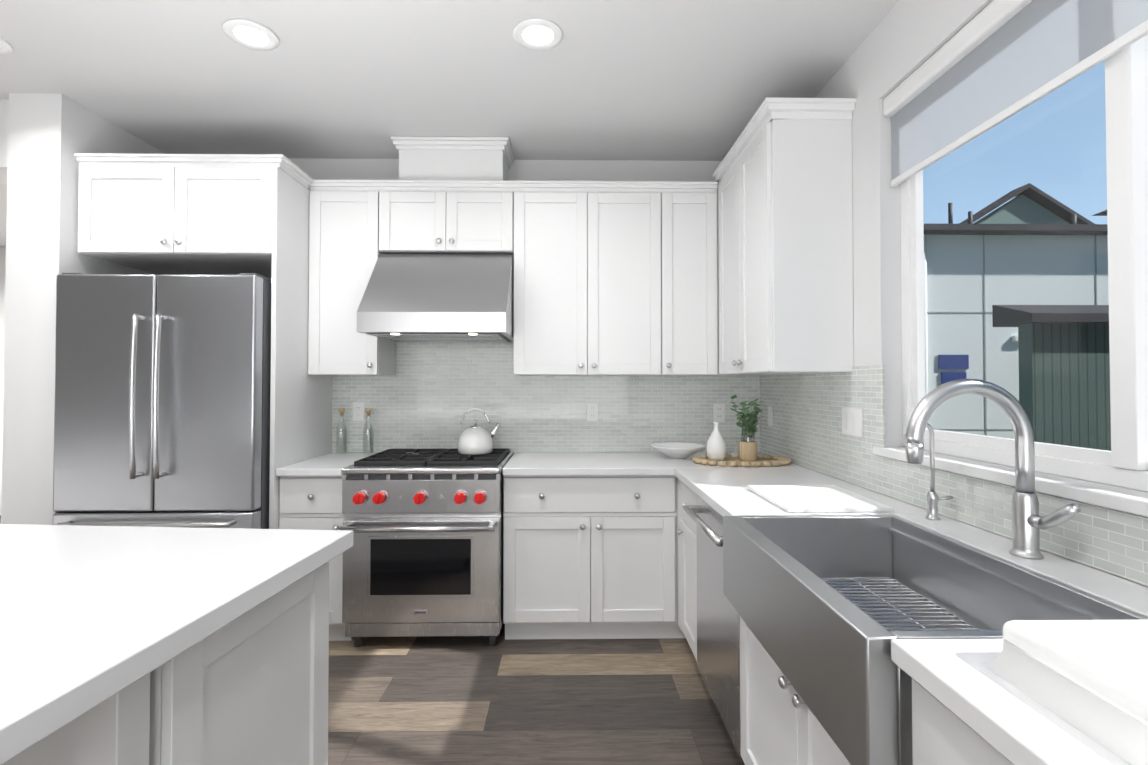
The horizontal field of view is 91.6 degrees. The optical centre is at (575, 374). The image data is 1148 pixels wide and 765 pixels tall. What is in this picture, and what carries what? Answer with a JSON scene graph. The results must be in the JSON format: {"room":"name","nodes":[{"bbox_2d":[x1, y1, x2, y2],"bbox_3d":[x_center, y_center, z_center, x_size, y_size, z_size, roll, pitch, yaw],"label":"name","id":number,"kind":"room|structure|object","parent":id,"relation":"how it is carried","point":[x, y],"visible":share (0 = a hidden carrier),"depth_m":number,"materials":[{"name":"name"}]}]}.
{"room":"kitchen","nodes":[
{"label":"kitchen","id":0,"kind":"room"},
{"bbox_2d":[0,246,5,514],"bbox_3d":[-4.587,0.056,5.550,3.670,2.645,0.100,0,-1,-1],"label":"wall","id":1,"kind":"structure","parent":0,"point":[2,283],"depth_m":5.48,"materials":[{"name":"white paint"}]},
{"bbox_2d":[0,100,8,183],"bbox_3d":[-4.578,-1.152,2.756,3.845,0.325,0.230,0,-1,-1],"label":"wall","id":2,"kind":"structure","parent":0,"point":[3,137],"depth_m":2.67,"materials":[{"name":"white paint"}]},
{"bbox_2d":[1,93,165,524],"bbox_3d":[-2.537,0.012,2.961,0.245,2.645,0.740,0,-1,-1],"label":"wall","id":3,"kind":"structure","parent":0,"point":[49,135],"depth_m":2.60,"materials":[{"name":"white paint"}]},
{"bbox_2d":[276,452,378,475],"bbox_3d":[-1.286,0.478,3.016,0.324,0.035,0.648,0,-1,-1],"label":"countertop","id":4,"kind":"structure","parent":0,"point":[331,464],"depth_m":2.80,"materials":[{"name":"white stone"}]},
{"bbox_2d":[336,408,346,454],"bbox_3d":[-1.360,0.329,3.243,0.062,0.270,0.062,0,-1,-1],"label":"bottle","id":5,"kind":"object","parent":4,"relation":"on","point":[341,410],"visible":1,"depth_m":3.24,"materials":[{"name":"clear glass"}]},
{"bbox_2d":[362,408,373,454],"bbox_3d":[-1.206,0.329,3.245,0.062,0.270,0.062,0,-1,-1],"label":"bottle","id":6,"kind":"object","parent":4,"relation":"on","point":[368,411],"visible":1,"depth_m":3.24,"materials":[{"name":"clear glass"}]},
{"bbox_2d":[0,515,744,764],"bbox_3d":[-2.582,1.331,1.307,7.795,0.050,9.200,0,-1,-1],"label":"floor","id":7,"kind":"structure","parent":0,"point":[444,700],"depth_m":2.24,"materials":[{"name":"brown wood"}]},
{"bbox_2d":[53,273,270,528],"bbox_3d":[-1.940,0.433,2.897,0.911,1.800,0.832,0,-1,-1],"label":"fridge","id":8,"kind":"object","parent":7,"relation":"on","point":[162,404],"visible":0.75,"depth_m":2.56,"materials":[{"name":"grey metal"}]},
{"bbox_2d":[72,568,328,764],"bbox_3d":[-2.108,0.892,1.289,2.894,0.829,0.858,0,-1,-1],"label":"kitchen island","id":9,"kind":"object","parent":7,"relation":"on","point":[262,699],"depth_m":1.20,"materials":[{"name":"white wood"}]},
{"bbox_2d":[0,524,352,764],"bbox_3d":[-2.127,0.445,0.788,3.036,0.046,1.986,0,-1,-1],"label":"island countertop","id":10,"kind":"structure","parent":9,"relation":"on","point":[97,623],"depth_m":1.04,"materials":[{"name":"white stone"}]},
{"bbox_2d":[74,153,332,528],"bbox_3d":[-1.916,0.139,2.993,0.994,2.393,0.686,0,-1,-1],"label":"tall cabinet","id":11,"kind":"object","parent":7,"relation":"on","point":[197,214],"visible":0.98,"depth_m":2.71,"materials":[{"name":"white wood"}]},
{"bbox_2d":[279,476,353,640],"bbox_3d":[-1.288,0.916,3.023,0.322,0.840,0.618,0,-1,-1],"label":"base cabinet","id":12,"kind":"object","parent":7,"relation":"on","point":[305,502],"depth_m":2.72,"materials":[{"name":"white wood"}]},
{"bbox_2d":[339,448,513,646],"bbox_3d":[-0.742,0.883,2.959,0.757,0.903,0.748,0,-1,-1],"label":"range","id":13,"kind":"object","parent":7,"relation":"on","point":[423,556],"visible":0.92,"depth_m":2.66,"materials":[{"name":"silver metal"}]},
{"bbox_2d":[457,407,499,454],"bbox_3d":[-0.533,0.306,3.081,0.235,0.253,0.196,0,-1,-1],"label":"kettle","id":14,"kind":"object","parent":13,"relation":"on","point":[475,438],"visible":1,"depth_m":3.02,"materials":[{"name":"white metal"}]},
{"bbox_2d":[503,475,678,638],"bbox_3d":[0.063,0.916,3.043,0.843,0.840,0.618,0,-1,-1],"label":"base cabinet","id":15,"kind":"object","parent":7,"relation":"on","point":[590,556],"depth_m":2.74,"materials":[{"name":"white wood"}]},
{"bbox_2d":[679,628,685,637],"bbox_3d":[0.777,0.916,3.054,0.701,0.840,0.618,0,-1,-1],"label":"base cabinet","id":16,"kind":"object","parent":7,"relation":"on","point":[681,635],"depth_m":2.82,"materials":[{"name":"white wood"}]},
{"bbox_2d":[677,479,696,660],"bbox_3d":[0.820,0.908,2.541,0.630,0.840,0.410,0,-1,-1],"label":"base cabinet","id":17,"kind":"object","parent":7,"relation":"on","point":[687,527],"depth_m":2.55,"materials":[{"name":"white wood"}]},
{"bbox_2d":[664,452,1147,764],"bbox_3d":[0.824,0.450,1.397,0.657,0.035,3.948,0,-1,-1],"label":"countertop","id":18,"kind":"structure","parent":17,"relation":"on","point":[1000,714],"depth_m":0.88,"materials":[{"name":"white stone"}]},
{"bbox_2d":[692,454,791,466],"bbox_3d":[0.862,0.445,2.904,0.512,0.026,0.343,0,-1,-1],"label":"tray","id":19,"kind":"object","parent":18,"relation":"on","point":[761,461],"visible":0.94,"depth_m":2.81,"materials":[{"name":"wicker"}]},
{"bbox_2d":[706,422,726,460],"bbox_3d":[0.742,0.350,2.939,0.106,0.198,0.106,0,-1,-1],"label":"vase","id":20,"kind":"object","parent":19,"relation":"on","point":[716,448],"visible":0.98,"depth_m":2.90,"materials":[{"name":"white ceramic"}]},
{"bbox_2d":[730,395,761,460],"bbox_3d":[0.890,0.276,2.905,0.198,0.345,0.211,0,-1,-1],"label":"plant","id":21,"kind":"object","parent":19,"relation":"on","point":[747,449],"visible":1,"depth_m":2.89,"materials":[{"name":"green plant"}]},
{"bbox_2d":[748,485,893,511],"bbox_3d":[0.841,0.434,1.974,0.340,0.017,0.400,0,-1,-1],"label":"cutting board","id":22,"kind":"object","parent":18,"relation":"on","point":[810,498],"visible":1,"depth_m":1.90,"materials":[{"name":"white plastic"}]},
{"bbox_2d":[723,515,1147,764],"bbox_3d":[0.736,0.555,1.326,0.540,0.243,0.837,0,-1,-1],"label":"sink","id":23,"kind":"object","parent":18,"relation":"in","point":[828,608],"visible":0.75,"depth_m":1.31,"materials":[{"name":"silver metal"}]},
{"bbox_2d":[925,423,952,519],"bbox_3d":[1.071,0.290,1.683,0.130,0.294,0.061,0,-1,-1],"label":"filter faucet","id":24,"kind":"object","parent":18,"relation":"on","point":[933,498],"visible":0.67,"depth_m":1.69,"materials":[{"name":"silver metal"}]},
{"bbox_2d":[905,379,1079,558],"bbox_3d":[0.950,0.220,1.284,0.317,0.421,0.164,0,-1,-1],"label":"faucet","id":25,"kind":"object","parent":18,"relation":"on","point":[1028,522],"visible":1,"depth_m":1.32,"materials":[{"name":"silver metal"}]},
{"bbox_2d":[981,619,1147,764],"bbox_3d":[0.878,0.385,0.495,0.560,0.063,0.680,0,-1,-1],"label":"towel","id":26,"kind":"object","parent":18,"relation":"on","point":[1089,678],"visible":1,"depth_m":0.71,"materials":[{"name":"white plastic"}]},
{"bbox_2d":[684,494,740,755],"bbox_3d":[0.773,0.901,2.047,0.650,0.836,0.569,0,-1,-1],"label":"dishwasher","id":27,"kind":"object","parent":7,"relation":"on","point":[718,640],"visible":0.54,"depth_m":2.00,"materials":[{"name":"grey metal"}]},
{"bbox_2d":[740,616,850,764],"bbox_3d":[0.839,0.998,1.290,0.630,0.616,0.939,0,-1,-1],"label":"base cabinet","id":28,"kind":"object","parent":7,"relation":"on","point":[781,724],"depth_m":1.50,"materials":[{"name":"white wood"}]},
{"bbox_2d":[912,679,1012,764],"bbox_3d":[0.850,0.874,0.582,0.630,0.840,0.719,0,-1,-1],"label":"base cabinet","id":29,"kind":"object","parent":7,"relation":"on","point":[939,737],"depth_m":0.81,"materials":[{"name":"white wood"}]},
{"bbox_2d":[0,0,898,245],"bbox_3d":[-2.582,-1.363,1.353,7.795,0.050,9.200,0,-1,-1],"label":"ceiling","id":30,"kind":"structure","parent":0,"point":[673,80],"depth_m":2.42,"materials":[{"name":"white paint"}]},
{"bbox_2d":[0,38,12,53],"bbox_3d":[-2.352,-1.319,2.196,0.194,0.010,0.194,0,-1,-1],"label":"recessed light","id":31,"kind":"object","parent":30,"relation":"in","point":[6,47],"visible":0.98,"depth_m":2.24,"materials":[{"name":"white plastic"}]},
{"bbox_2d":[222,19,279,50],"bbox_3d":[-1.262,-1.319,2.173,0.194,0.010,0.194,0,-1,-1],"label":"recessed light","id":32,"kind":"object","parent":30,"relation":"in","point":[249,34],"visible":1,"depth_m":2.16,"materials":[{"name":"white plastic"}]},
{"bbox_2d":[513,18,562,49],"bbox_3d":[-0.147,-1.319,2.169,0.194,0.010,0.194,0,-1,-1],"label":"recessed light","id":33,"kind":"object","parent":30,"relation":"in","point":[537,34],"visible":1,"depth_m":2.16,"materials":[{"name":"white plastic"}]},
{"bbox_2d":[288,158,760,452],"bbox_3d":[-0.718,0.020,3.438,4.005,2.645,0.160,0,-1,-1],"label":"wall","id":34,"kind":"structure","parent":0,"point":[523,170],"depth_m":3.39,"materials":[{"name":"white paint"}]},
{"bbox_2d":[308,182,395,375],"bbox_3d":[-1.264,-0.511,3.193,0.373,1.027,0.328,0,-1,-1],"label":"upper cabinet","id":35,"kind":"object","parent":34,"relation":"attached to","point":[344,219],"depth_m":3.04,"materials":[{"name":"white wood"}]},
{"bbox_2d":[357,254,513,341],"bbox_3d":[-0.708,-0.426,3.044,0.726,0.466,0.636,0,-1,-1],"label":"range hood","id":36,"kind":"object","parent":34,"relation":"attached to","point":[437,297],"visible":0.98,"depth_m":2.83,"materials":[{"name":"silver metal"}]},
{"bbox_2d":[380,184,515,253],"bbox_3d":[-0.710,-0.848,3.207,0.729,0.353,0.328,0,-1,-1],"label":"upper cabinet","id":37,"kind":"object","parent":34,"relation":"attached to","point":[415,218],"depth_m":3.05,"materials":[{"name":"white wood"}]},
{"bbox_2d":[390,136,513,180],"bbox_3d":[-0.695,-1.179,3.220,0.647,0.250,0.314,0,-1,-1],"label":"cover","id":38,"kind":"object","parent":34,"relation":"attached to","point":[459,158],"visible":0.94,"depth_m":3.10,"materials":[{"name":"white wood"}]},
{"bbox_2d":[332,342,759,451],"bbox_3d":[-0.169,0.073,3.361,2.571,0.783,0.008,0,-1,-1],"label":"wall tile","id":39,"kind":"structure","parent":34,"relation":"attached to","point":[428,394],"depth_m":3.35,"materials":[{"name":"grey tile"}]},
{"bbox_2d":[353,402,363,420],"bbox_3d":[-1.298,0.221,3.334,0.070,0.114,0.007,0,-1,-1],"label":"electrical outlet","id":40,"kind":"object","parent":39,"relation":"attached to","point":[358,411],"visible":1,"depth_m":3.33,"materials":[{"name":"white plastic"}]},
{"bbox_2d":[587,403,597,421],"bbox_3d":[0.101,0.226,3.354,0.070,0.114,0.007,0,-1,-1],"label":"electrical outlet","id":41,"kind":"object","parent":39,"relation":"attached to","point":[592,412],"visible":1,"depth_m":3.35,"materials":[{"name":"white plastic"}]},
{"bbox_2d":[713,403,724,421],"bbox_3d":[0.866,0.231,3.366,0.070,0.114,0.007,0,-1,-1],"label":"electrical outlet","id":42,"kind":"object","parent":39,"relation":"attached to","point":[718,412],"visible":0.98,"depth_m":3.36,"materials":[{"name":"white plastic"}]},
{"bbox_2d":[512,184,675,375],"bbox_3d":[0.093,-0.510,3.213,0.872,1.027,0.328,0,-1,-1],"label":"upper cabinet","id":43,"kind":"object","parent":34,"relation":"attached to","point":[616,278],"depth_m":3.06,"materials":[{"name":"white wood"}]},
{"bbox_2d":[676,184,719,375],"bbox_3d":[0.592,-0.510,3.221,0.369,1.027,0.328,0,-1,-1],"label":"upper cabinet","id":44,"kind":"object","parent":34,"relation":"attached to","point":[697,231],"depth_m":3.07,"materials":[{"name":"white wood"}]},
{"bbox_2d":[720,374,762,375],"bbox_3d":[0.922,-0.499,3.225,0.407,1.004,0.328,0,-1,-1],"label":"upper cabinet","id":45,"kind":"object","parent":34,"relation":"attached to","point":[720,374],"depth_m":3.32,"materials":[{"name":"white wood"}]},
{"bbox_2d":[502,452,675,475],"bbox_3d":[0.056,0.478,3.034,0.831,0.035,0.652,0,-1,-1],"label":"countertop","id":46,"kind":"structure","parent":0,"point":[521,463],"depth_m":2.87,"materials":[{"name":"white stone"}]},
{"bbox_2d":[651,442,704,458],"bbox_3d":[0.569,0.427,3.105,0.300,0.069,0.300,0,-1,-1],"label":"bowl","id":47,"kind":"object","parent":46,"relation":"on","point":[679,450],"visible":1,"depth_m":3.05,"materials":[{"name":"white ceramic"}]},
{"bbox_2d":[763,0,1147,586],"bbox_3d":[1.253,-0.036,0.168,0.160,2.645,6.760,0,-1,-1],"label":"wall","id":48,"kind":"structure","parent":0,"point":[901,42],"depth_m":2.10,"materials":[{"name":"white paint"}]},
{"bbox_2d":[713,97,856,374],"bbox_3d":[0.946,-0.560,2.666,0.376,1.108,0.830,0,-1,-1],"label":"upper cabinet","id":49,"kind":"object","parent":48,"relation":"attached to","point":[782,174],"visible":1,"depth_m":2.30,"materials":[{"name":"white wood"}]},
{"bbox_2d":[760,365,1147,585],"bbox_3d":[1.157,0.183,0.928,0.008,0.478,4.891,0,-1,-1],"label":"wall tile","id":50,"kind":"structure","parent":48,"relation":"attached to","point":[805,430],"depth_m":2.06,"materials":[{"name":"grey tile"}]},
{"bbox_2d":[768,406,772,426],"bbox_3d":[1.116,0.238,3.202,0.007,0.115,0.070,0,-1,-1],"label":"electrical outlet","id":51,"kind":"object","parent":50,"relation":"attached to","point":[770,415],"visible":1,"depth_m":3.19,"materials":[{"name":"white plastic"}]},
{"bbox_2d":[842,407,862,437],"bbox_3d":[1.129,0.193,2.282,0.007,0.115,0.165,0,-1,-1],"label":"light switch","id":52,"kind":"object","parent":50,"relation":"attached to","point":[852,421],"visible":1,"depth_m":2.27,"materials":[{"name":"white plastic"}]},
{"bbox_2d":[873,446,1147,516],"bbox_3d":[1.185,0.268,1.082,0.096,0.032,2.060,0,-1,-1],"label":"window sill","id":53,"kind":"structure","parent":48,"relation":"attached to","point":[1125,503],"depth_m":1.34,"materials":[{"name":"white wood"}]},
{"bbox_2d":[900,34,1147,491],"bbox_3d":[1.259,-0.403,1.094,0.070,1.310,2.000,0,-1,-1],"label":"window","id":54,"kind":"structure","parent":48,"relation":"in","point":[1123,463],"depth_m":1.27,"materials":[{"name":"white"}]},
{"bbox_2d":[883,0,1147,186],"bbox_3d":[1.194,-0.886,1.101,0.054,0.337,1.992,0,-1,-1],"label":"window blind","id":55,"kind":"object","parent":54,"relation":"attached to","point":[993,63],"visible":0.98,"depth_m":1.57,"materials":[{"name":"white fabric"}]},
{"label":"outside","id":56,"kind":"structure","parent":0,"visible":0},
{"bbox_3d":[15.788,4.483,10.129,28.205,0.050,40.000,0,-1,-1],"label":"ground","id":57,"kind":"structure","parent":56,"visible":0},
{"bbox_2d":[924,183,1108,438],"bbox_3d":[8.953,0.481,10.956,7.450,7.980,4.280,0,-1,-1],"label":"building","id":58,"kind":"structure","parent":57,"relation":"on","point":[985,353],"depth_m":9.09,"materials":[{"name":"white"}]},
{"bbox_2d":[992,210,1110,450],"bbox_3d":[7.261,1.018,1.984,6.700,6.600,10.050,0,-1,-1],"label":"shed","id":59,"kind":"object","parent":57,"relation":"on","point":[1062,387],"depth_m":6.56,"materials":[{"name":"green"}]}
]}

